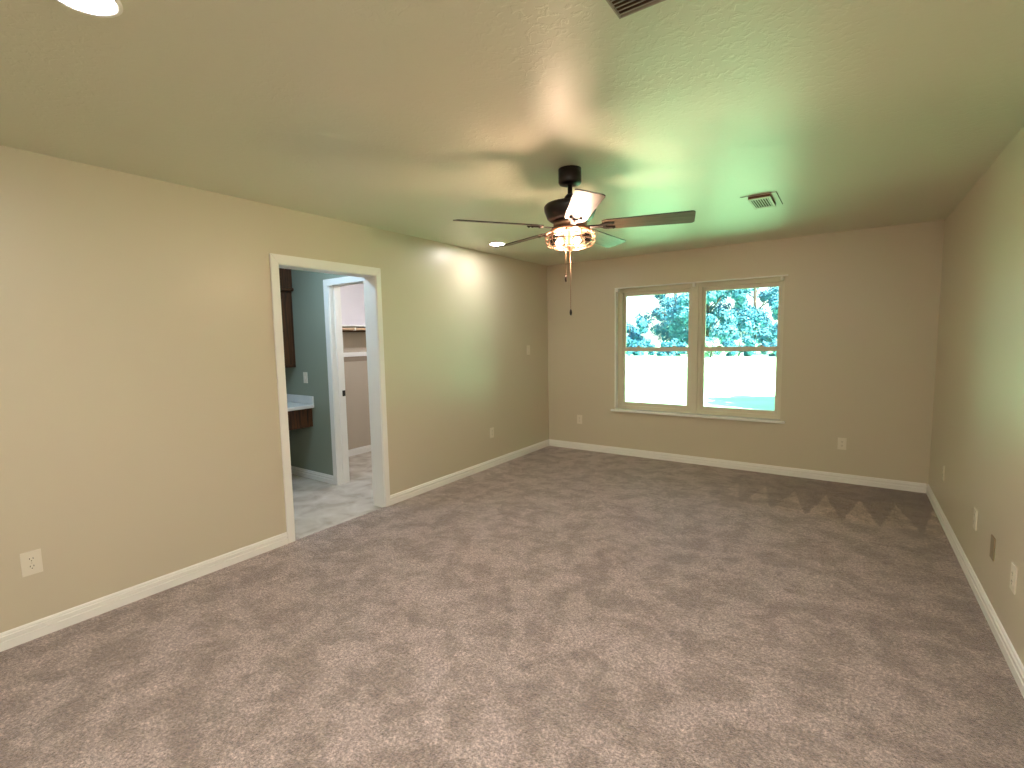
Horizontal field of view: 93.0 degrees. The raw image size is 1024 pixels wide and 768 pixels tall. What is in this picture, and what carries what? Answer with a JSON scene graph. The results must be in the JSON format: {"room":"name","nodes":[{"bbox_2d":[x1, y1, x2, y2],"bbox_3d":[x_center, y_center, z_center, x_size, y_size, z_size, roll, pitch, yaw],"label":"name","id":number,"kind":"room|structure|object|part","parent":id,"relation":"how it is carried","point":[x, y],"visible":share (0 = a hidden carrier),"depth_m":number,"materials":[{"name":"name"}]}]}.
{"room":"empty bedroom","nodes":[
{"label":"empty bedroom","id":0,"kind":"room"},
{"bbox_2d":[0,145,548,632],"bbox_3d":[-1.578,0.011,3.768,0.147,2.590,7.067,3,6,35],"label":"wall","id":1,"kind":"structure","parent":0,"point":[140,438],"depth_m":2.95,"materials":[{"name":"beige paint"}]},
{"bbox_2d":[19,549,42,576],"bbox_3d":[-2.430,0.905,2.457,0.008,0.122,0.078,3,6,35],"label":"wall outlet","id":2,"kind":"object","parent":1,"relation":"attached to","point":[31,561],"visible":1,"depth_m":2.45,"materials":[{"name":"beige plastic"}]},
{"bbox_2d":[27,556,35,562],"bbox_3d":[-2.428,0.885,2.454,0.003,0.028,0.034,3,6,35],"label":"receptacle","id":3,"kind":"object","parent":2,"relation":"attached to","point":[30,559],"depth_m":2.45,"materials":[{"name":"beige plastic"}]},
{"bbox_2d":[27,563,36,569],"bbox_3d":[-2.427,0.924,2.457,0.003,0.028,0.034,3,6,35],"label":"receptacle","id":4,"kind":"object","parent":2,"relation":"attached to","point":[30,566],"depth_m":2.46,"materials":[{"name":"beige plastic"}]},
{"bbox_2d":[0,532,287,651],"bbox_3d":[-2.580,1.276,2.259,0.014,0.088,3.241,3,6,35],"label":"baseboard","id":5,"kind":"structure","parent":1,"relation":"attached to","point":[11,638],"depth_m":2.80,"materials":[{"name":"white paint"}]},
{"bbox_2d":[269,253,389,543],"bbox_3d":[-1.459,0.094,3.934,0.166,2.115,0.978,3,6,35],"label":"door frame","id":6,"kind":"structure","parent":1,"relation":"in","point":[371,276],"depth_m":4.18,"materials":[{"name":"white paint"}]},
{"bbox_3d":[-1.659,0.131,3.516,0.016,2.101,0.060,3,6,35],"label":"casing","id":7,"kind":"part","parent":6,"relation":"part of","materials":[{"name":"white paint"}]},
{"bbox_3d":[-1.416,-0.923,3.797,0.016,0.066,0.974,3,6,35],"label":"casing","id":8,"kind":"part","parent":6,"relation":"part of","materials":[{"name":"white paint"}]},
{"bbox_3d":[-1.134,0.052,4.270,0.016,2.101,0.052,3,6,35],"label":"casing","id":9,"kind":"part","parent":6,"relation":"part of","materials":[{"name":"white paint"}]},
{"bbox_2d":[390,439,549,504],"bbox_3d":[-0.292,0.928,5.549,0.014,0.088,2.848,3,6,35],"label":"baseboard","id":10,"kind":"structure","parent":1,"relation":"attached to","point":[395,498],"depth_m":5.18,"materials":[{"name":"white paint"}]},
{"bbox_2d":[490,427,493,437],"bbox_3d":[-0.232,0.563,5.618,0.008,0.118,0.072,3,6,35],"label":"wall outlet","id":11,"kind":"object","parent":1,"relation":"attached to","point":[492,428],"visible":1,"depth_m":5.62,"materials":[{"name":"beige plastic"}]},
{"bbox_2d":[527,345,529,354],"bbox_3d":[0.212,-0.433,6.191,0.012,0.118,0.072,3,6,35],"label":"light switch","id":12,"kind":"object","parent":1,"relation":"attached to","point":[528,346],"visible":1,"depth_m":6.19,"materials":[{"name":"beige plastic"}]},
{"bbox_2d":[285,269,346,474],"bbox_3d":[-1.863,-0.173,5.060,1.803,2.452,0.125,3,6,35],"label":"wall","id":13,"kind":"structure","parent":0,"point":[310,447],"depth_m":5.17,"materials":[{"name":"grey paint"}]},
{"bbox_2d":[279,268,295,367],"bbox_3d":[-3.021,-0.713,4.606,0.375,1.210,1.842,3,6,35],"label":"upper cabinet","id":14,"kind":"object","parent":13,"relation":"attached to","point":[285,276],"visible":0.18,"depth_m":5.21,"materials":[{"name":"red wood"}]},
{"bbox_3d":[-2.535,-0.571,5.034,0.008,0.630,0.390,3,6,35],"label":"raised panel","id":15,"kind":"part","parent":14,"relation":"part of","materials":[{"name":"red wood"}]},
{"bbox_3d":[-2.546,-0.571,5.041,0.020,0.770,0.530,3,6,35],"label":"door","id":16,"kind":"part","parent":14,"relation":"part of","materials":[{"name":"red wood"}]},
{"bbox_3d":[-3.025,-0.945,4.584,0.375,0.035,1.842,3,6,35],"label":"crown moulding","id":17,"kind":"part","parent":14,"relation":"part of","materials":[{"name":"red wood"}]},
{"bbox_2d":[287,394,313,429],"bbox_3d":[-2.887,0.653,4.662,0.630,0.916,1.830,3,6,35],"label":"vanity cabinet","id":18,"kind":"object","parent":13,"relation":"attached to","point":[299,407],"depth_m":5.16,"materials":[{"name":"brown wood"}]},
{"bbox_2d":[287,402,313,410],"bbox_3d":[-2.893,0.303,4.630,0.630,0.038,1.830,3,6,35],"label":"countertop","id":19,"kind":"structure","parent":18,"relation":"on","point":[291,406],"depth_m":5.12,"materials":[{"name":"white stone"}]},
{"bbox_2d":[303,372,307,382],"bbox_3d":[-2.232,-0.068,5.244,0.072,0.118,0.012,3,6,35],"label":"light switch","id":20,"kind":"object","parent":13,"relation":"attached to","point":[305,377],"visible":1,"depth_m":5.24,"materials":[{"name":"beige plastic"}]},
{"bbox_2d":[291,466,333,483],"bbox_3d":[-2.246,0.993,5.365,0.915,0.088,0.014,3,6,35],"label":"baseboard","id":21,"kind":"structure","parent":13,"relation":"attached to","point":[298,471],"depth_m":5.31,"materials":[{"name":"white paint"}]},
{"bbox_2d":[323,276,363,484],"bbox_3d":[-1.498,0.011,4.819,0.860,2.117,0.144,3,6,35],"label":"door frame","id":22,"kind":"structure","parent":13,"relation":"in","point":[331,287],"depth_m":5.00,"materials":[{"name":"white paint"}]},
{"bbox_3d":[-1.859,0.003,4.990,0.072,2.115,0.015,3,6,35],"label":"casing","id":23,"kind":"part","parent":22,"relation":"part of","materials":[{"name":"white paint"}]},
{"bbox_3d":[-1.554,-1.005,4.672,0.856,0.064,0.015,3,6,35],"label":"casing","id":24,"kind":"part","parent":22,"relation":"part of","materials":[{"name":"white paint"}]},
{"bbox_2d":[340,284,370,449],"bbox_3d":[-2.115,-0.293,6.407,0.150,2.452,1.873,3,6,35],"label":"wall","id":25,"kind":"structure","parent":0,"point":[352,296],"depth_m":6.38,"materials":[{"name":"paint"}]},
{"bbox_2d":[342,325,365,331],"bbox_3d":[-1.972,-0.705,6.191,0.300,0.082,1.693,3,6,35],"label":"closet shelf","id":26,"kind":"object","parent":25,"relation":"attached to","point":[356,326],"visible":0.07,"depth_m":6.18,"materials":[{"name":"white paint"}]},
{"bbox_2d":[342,327,365,330],"bbox_3d":[-1.968,-0.701,6.189,0.270,0.048,1.689,3,6,35],"label":"closet rod","id":27,"kind":"object","parent":26,"relation":"attached to","point":[343,328],"visible":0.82,"depth_m":6.01,"materials":[{"name":"brown wood"}]},
{"bbox_3d":[-1.873,-0.691,6.124,0.032,0.031,1.689,3,6,35],"label":"rod","id":28,"kind":"part","parent":27,"relation":"part of","materials":[{"name":"brown wood"}]},
{"bbox_2d":[343,352,366,361],"bbox_3d":[-2.080,-0.351,6.304,0.020,0.118,1.693,3,6,35],"label":"closet shelf","id":29,"kind":"object","parent":25,"relation":"attached to","point":[350,356],"visible":0.1,"depth_m":6.34,"materials":[{"name":"white paint"}]},
{"bbox_2d":[348,445,370,456],"bbox_3d":[-2.060,0.892,6.421,0.014,0.088,1.693,3,6,35],"label":"baseboard","id":30,"kind":"structure","parent":25,"relation":"attached to","point":[364,449],"depth_m":6.46,"materials":[{"name":"white paint"}]},
{"bbox_2d":[0,446,1023,767],"bbox_3d":[-0.712,1.264,3.297,6.107,0.150,7.067,3,6,35],"label":"floor","id":31,"kind":"structure","parent":0,"point":[549,606],"depth_m":2.37,"materials":[{"name":"beige carpet"}]},
{"bbox_2d":[0,0,1023,265],"bbox_3d":[-0.698,-1.336,3.013,6.257,0.200,7.367,3,6,35],"label":"ceiling","id":32,"kind":"structure","parent":0,"point":[415,118],"depth_m":2.01,"materials":[{"name":"beige paint"}]},
{"bbox_2d":[55,0,122,17],"bbox_3d":[-1.185,-1.069,1.341,0.176,0.006,0.176,3,6,35],"label":"recessed light","id":33,"kind":"object","parent":32,"relation":"in","point":[98,8],"visible":1,"depth_m":1.38,"materials":[{"name":"white metal"}]},
{"bbox_2d":[489,242,505,245],"bbox_3d":[-0.150,-1.422,4.942,0.176,0.006,0.176,3,6,35],"label":"recessed light","id":34,"kind":"object","parent":32,"relation":"in","point":[493,243],"visible":0.85,"depth_m":4.91,"materials":[{"name":"white metal"}]},
{"bbox_2d":[453,165,695,314],"bbox_3d":[0.368,-0.823,2.868,1.326,0.833,1.267,3,6,35],"label":"ceiling fan","id":35,"kind":"object","parent":32,"relation":"hanging from","point":[570,215],"visible":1,"depth_m":2.73,"materials":[{"name":"brown wood"}]},
{"bbox_3d":[-0.071,-0.890,2.684,0.495,0.006,0.142,-3,18,-19],"label":"blade","id":36,"kind":"part","parent":35,"relation":"part of","materials":[{"name":"brown wood"}]},
{"bbox_3d":[0.080,-0.938,3.167,0.142,0.006,0.495,-19,15,-34],"label":"blade","id":37,"kind":"part","parent":35,"relation":"part of","materials":[{"name":"brown wood"}]},
{"bbox_3d":[0.338,-0.923,2.821,0.196,0.044,0.196,3,6,35],"label":"hub plate","id":38,"kind":"part","parent":35,"relation":"part of","materials":[{"name":"brown metal"}]},
{"bbox_3d":[0.344,-0.603,2.850,0.004,0.332,0.004,3,6,35],"label":"pull chain","id":39,"kind":"part","parent":35,"relation":"part of","materials":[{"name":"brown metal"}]},
{"bbox_3d":[0.339,-0.843,2.828,0.250,0.081,0.250,3,6,35],"label":"lamp shade","id":40,"kind":"part","parent":35,"relation":"part of","materials":[{"name":"clear glass"}]},
{"bbox_3d":[0.344,-0.871,2.391,0.142,0.006,0.495,11,5,-2],"label":"blade","id":41,"kind":"part","parent":35,"relation":"part of","materials":[{"name":"brown wood"}]},
{"bbox_3d":[0.588,-0.948,3.173,0.142,0.006,0.495,-12,-2,36],"label":"blade","id":42,"kind":"part","parent":35,"relation":"part of","materials":[{"name":"brown wood"}]},
{"bbox_3d":[0.751,-0.906,2.693,0.495,0.006,0.142,1,-6,17],"label":"blade","id":43,"kind":"part","parent":35,"relation":"part of","materials":[{"name":"brown wood"}]},
{"bbox_2d":[606,0,664,18],"bbox_3d":[0.370,-1.083,1.216,0.360,0.012,0.357,3,6,35],"label":"ceiling vent","id":44,"kind":"object","parent":32,"relation":"in","point":[622,8],"visible":1,"depth_m":1.41,"materials":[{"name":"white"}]},
{"bbox_2d":[740,191,782,209],"bbox_3d":[1.814,-1.317,3.524,0.229,0.024,0.394,3,6,35],"label":"ceiling vent","id":45,"kind":"object","parent":32,"relation":"in","point":[771,199],"visible":1,"depth_m":3.48,"materials":[{"name":"white metal"}]},
{"bbox_3d":[1.806,-1.305,3.509,0.142,0.004,0.330,3,6,35],"label":"frame","id":46,"kind":"part","parent":45,"relation":"part of","materials":[{"name":"beige metal"}]},
{"bbox_2d":[547,220,944,483],"bbox_3d":[2.186,-0.222,5.543,4.304,2.590,0.160,3,6,35],"label":"wall","id":47,"kind":"structure","parent":0,"point":[862,306],"depth_m":4.86,"materials":[{"name":"beige paint"}]},
{"bbox_2d":[577,415,581,423],"bbox_3d":[0.892,0.467,6.413,0.072,0.118,0.008,3,6,35],"label":"wall outlet","id":48,"kind":"object","parent":47,"relation":"attached to","point":[579,417],"visible":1,"depth_m":6.41,"materials":[{"name":"beige plastic"}]},
{"bbox_2d":[615,289,617,408],"bbox_3d":[1.306,-0.429,6.078,0.016,1.485,0.078,3,6,35],"label":"trim","id":49,"kind":"structure","parent":47,"relation":"attached to","point":[616,293],"depth_m":6.06,"materials":[{"name":"white paint"}]},
{"bbox_2d":[618,284,693,412],"bbox_3d":[1.730,-0.422,5.883,0.912,1.490,0.085,3,6,35],"label":"window","id":50,"kind":"structure","parent":47,"relation":"in","point":[623,294],"depth_m":5.90,"materials":[{"name":"beige plastic"}]},
{"bbox_3d":[1.736,-0.081,5.894,0.818,0.729,0.028,3,6,35],"label":"sash","id":51,"kind":"part","parent":50,"relation":"part of","materials":[{"name":"clear glass"}]},
{"bbox_3d":[1.742,-0.751,5.858,0.818,0.731,0.025,3,6,35],"label":"sash","id":52,"kind":"part","parent":50,"relation":"part of","materials":[{"name":"clear glass"}]},
{"bbox_2d":[611,408,784,423],"bbox_3d":[2.083,0.356,5.644,1.920,0.027,0.198,3,6,35],"label":"window sill","id":53,"kind":"structure","parent":47,"relation":"attached to","point":[738,418],"depth_m":5.50,"materials":[{"name":"white paint"}]},
{"bbox_2d":[615,274,787,288],"bbox_3d":[2.032,-1.138,5.449,1.865,0.016,0.016,3,6,35],"label":"trim","id":54,"kind":"structure","parent":47,"relation":"attached to","point":[785,274],"depth_m":5.37,"materials":[{"name":"white paint"}]},
{"bbox_2d":[549,439,926,492],"bbox_3d":[2.155,0.881,5.575,3.979,0.088,0.014,3,6,35],"label":"baseboard","id":55,"kind":"structure","parent":47,"relation":"attached to","point":[779,470],"depth_m":5.24,"materials":[{"name":"white paint"}]},
{"bbox_2d":[692,276,784,418],"bbox_3d":[2.478,-0.389,5.360,0.914,1.492,0.099,3,6,35],"label":"window","id":56,"kind":"structure","parent":47,"relation":"in","point":[773,281],"depth_m":5.41,"materials":[{"name":"beige plastic"}]},
{"bbox_3d":[2.501,-0.046,5.367,0.786,0.729,0.028,3,6,35],"label":"sash","id":57,"kind":"part","parent":56,"relation":"part of","materials":[{"name":"clear glass"}]},
{"bbox_3d":[2.506,-0.716,5.330,0.786,0.731,0.025,3,6,35],"label":"sash","id":58,"kind":"part","parent":56,"relation":"part of","materials":[{"name":"clear glass"}]},
{"bbox_2d":[837,438,846,449],"bbox_3d":[3.251,0.589,4.786,0.072,0.118,0.008,3,6,35],"label":"wall outlet","id":59,"kind":"object","parent":47,"relation":"attached to","point":[841,445],"visible":1,"depth_m":4.78,"materials":[{"name":"beige plastic"}]},
{"bbox_2d":[929,126,1023,665],"bbox_3d":[1.839,0.168,1.409,0.150,2.590,7.067,3,6,35],"label":"wall","id":60,"kind":"structure","parent":0,"point":[978,421],"depth_m":2.73,"materials":[{"name":"beige paint"}]},
{"bbox_2d":[942,465,944,480],"bbox_3d":[3.359,0.693,3.784,0.008,0.118,0.060,3,6,35],"label":"wall outlet","id":61,"kind":"object","parent":60,"relation":"attached to","point":[943,469],"visible":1,"depth_m":3.77,"materials":[{"name":"beige plastic"}]},
{"bbox_2d":[926,484,1023,697],"bbox_3d":[1.792,1.260,1.557,0.014,0.088,7.067,3,6,35],"label":"baseboard","id":62,"kind":"structure","parent":60,"relation":"attached to","point":[1016,667],"depth_m":2.54,"materials":[{"name":"white paint"}]},
{"bbox_2d":[973,507,977,530],"bbox_3d":[2.694,0.785,2.827,0.008,0.118,0.072,3,6,35],"label":"wall outlet","id":63,"kind":"object","parent":60,"relation":"attached to","point":[975,514],"visible":1,"depth_m":2.81,"materials":[{"name":"beige plastic"}]},
{"bbox_2d":[989,534,995,561],"bbox_3d":[2.453,0.836,2.481,0.007,0.118,0.072,3,6,35],"label":"cable plate","id":64,"kind":"object","parent":60,"relation":"attached to","point":[993,540],"visible":1,"depth_m":2.47,"materials":[{"name":"brown"}]},
{"bbox_2d":[1009,562,1017,594],"bbox_3d":[2.232,0.865,2.164,0.008,0.122,0.078,3,6,35],"label":"wall outlet","id":65,"kind":"object","parent":60,"relation":"attached to","point":[1014,570],"visible":1,"depth_m":2.15,"materials":[{"name":"beige plastic"}]},
{"label":"outside","id":66,"kind":"structure","parent":0,"visible":0},
{"bbox_2d":[626,339,775,409],"bbox_3d":[55.812,-7.141,86.285,280.000,0.200,194.123,3,6,35],"label":"ground","id":67,"kind":"structure","parent":66,"point":[743,382],"depth_m":19.29,"materials":[{"name":"white"}]},
{"bbox_2d":[627,317,648,351],"bbox_3d":[12.312,-5.150,52.234,4.667,4.047,4.008,-1,5,-1],"label":"tree","id":68,"kind":"object","parent":67,"relation":"on","point":[634,332],"visible":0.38,"depth_m":51.61,"materials":[{"name":"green plant"}]},
{"bbox_2d":[626,339,655,355],"bbox_3d":[12.026,-3.379,45.133,2.739,1.723,2.393,3,6,35],"label":"bush","id":69,"kind":"object","parent":67,"relation":"on","point":[634,342],"visible":0.66,"depth_m":44.87,"materials":[{"name":"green plant"}]},
{"bbox_2d":[635,293,688,346],"bbox_3d":[18.520,-8.811,56.597,7.760,10.289,8.136,3,6,35],"label":"tree","id":70,"kind":"object","parent":67,"relation":"on","point":[662,329],"visible":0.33,"depth_m":55.68,"materials":[{"name":"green plant"}]},
{"bbox_2d":[656,337,686,355],"bbox_3d":[14.389,-3.311,43.724,2.712,1.760,2.413,0,5,15],"label":"bush","id":71,"kind":"object","parent":67,"relation":"on","point":[673,341],"visible":0.7,"depth_m":43.13,"materials":[{"name":"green plant"}]},
{"bbox_2d":[666,289,748,344],"bbox_3d":[18.651,-7.112,45.807,7.365,8.879,6.279,-2,5,-5],"label":"tree","id":72,"kind":"object","parent":67,"relation":"on","point":[727,323],"visible":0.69,"depth_m":45.22,"materials":[{"name":"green plant"}]},
{"bbox_2d":[706,337,720,355],"bbox_3d":[16.604,-3.254,42.032,2.862,1.859,2.456,3,6,35],"label":"bush","id":73,"kind":"object","parent":67,"relation":"on","point":[707,338],"visible":0.06,"depth_m":41.58,"materials":[{"name":"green plant"}]},
{"bbox_2d":[705,337,724,357],"bbox_3d":[15.954,-2.873,38.694,1.917,1.680,2.145,0,5,8],"label":"bush","id":74,"kind":"object","parent":67,"relation":"on","point":[713,343],"visible":0.52,"depth_m":38.31,"materials":[{"name":"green plant"}]},
{"bbox_2d":[722,335,755,355],"bbox_3d":[18.809,-3.178,40.414,2.510,1.944,2.365,0,5,15],"label":"bush","id":75,"kind":"object","parent":67,"relation":"on","point":[748,341],"visible":0.7,"depth_m":40.11,"materials":[{"name":"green plant"}]},
{"bbox_2d":[715,287,778,346],"bbox_3d":[24.841,-8.226,51.221,7.524,9.574,8.206,3,6,35],"label":"tree","id":76,"kind":"object","parent":67,"relation":"on","point":[749,318],"visible":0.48,"depth_m":49.72,"materials":[{"name":"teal plant"}]},
{"bbox_2d":[758,302,777,344],"bbox_3d":[24.116,-4.914,41.880,4.882,4.740,4.579,-3,6,-20],"label":"tree","id":77,"kind":"object","parent":67,"relation":"on","point":[774,310],"visible":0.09,"depth_m":42.05,"materials":[{"name":"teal plant"}]},
{"bbox_2d":[760,340,776,355],"bbox_3d":[21.088,-2.921,38.898,2.639,1.637,2.778,3,6,35],"label":"bush","id":78,"kind":"object","parent":67,"relation":"on","point":[766,344],"visible":0.23,"depth_m":39.27,"materials":[{"name":"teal plant"}]}
]}

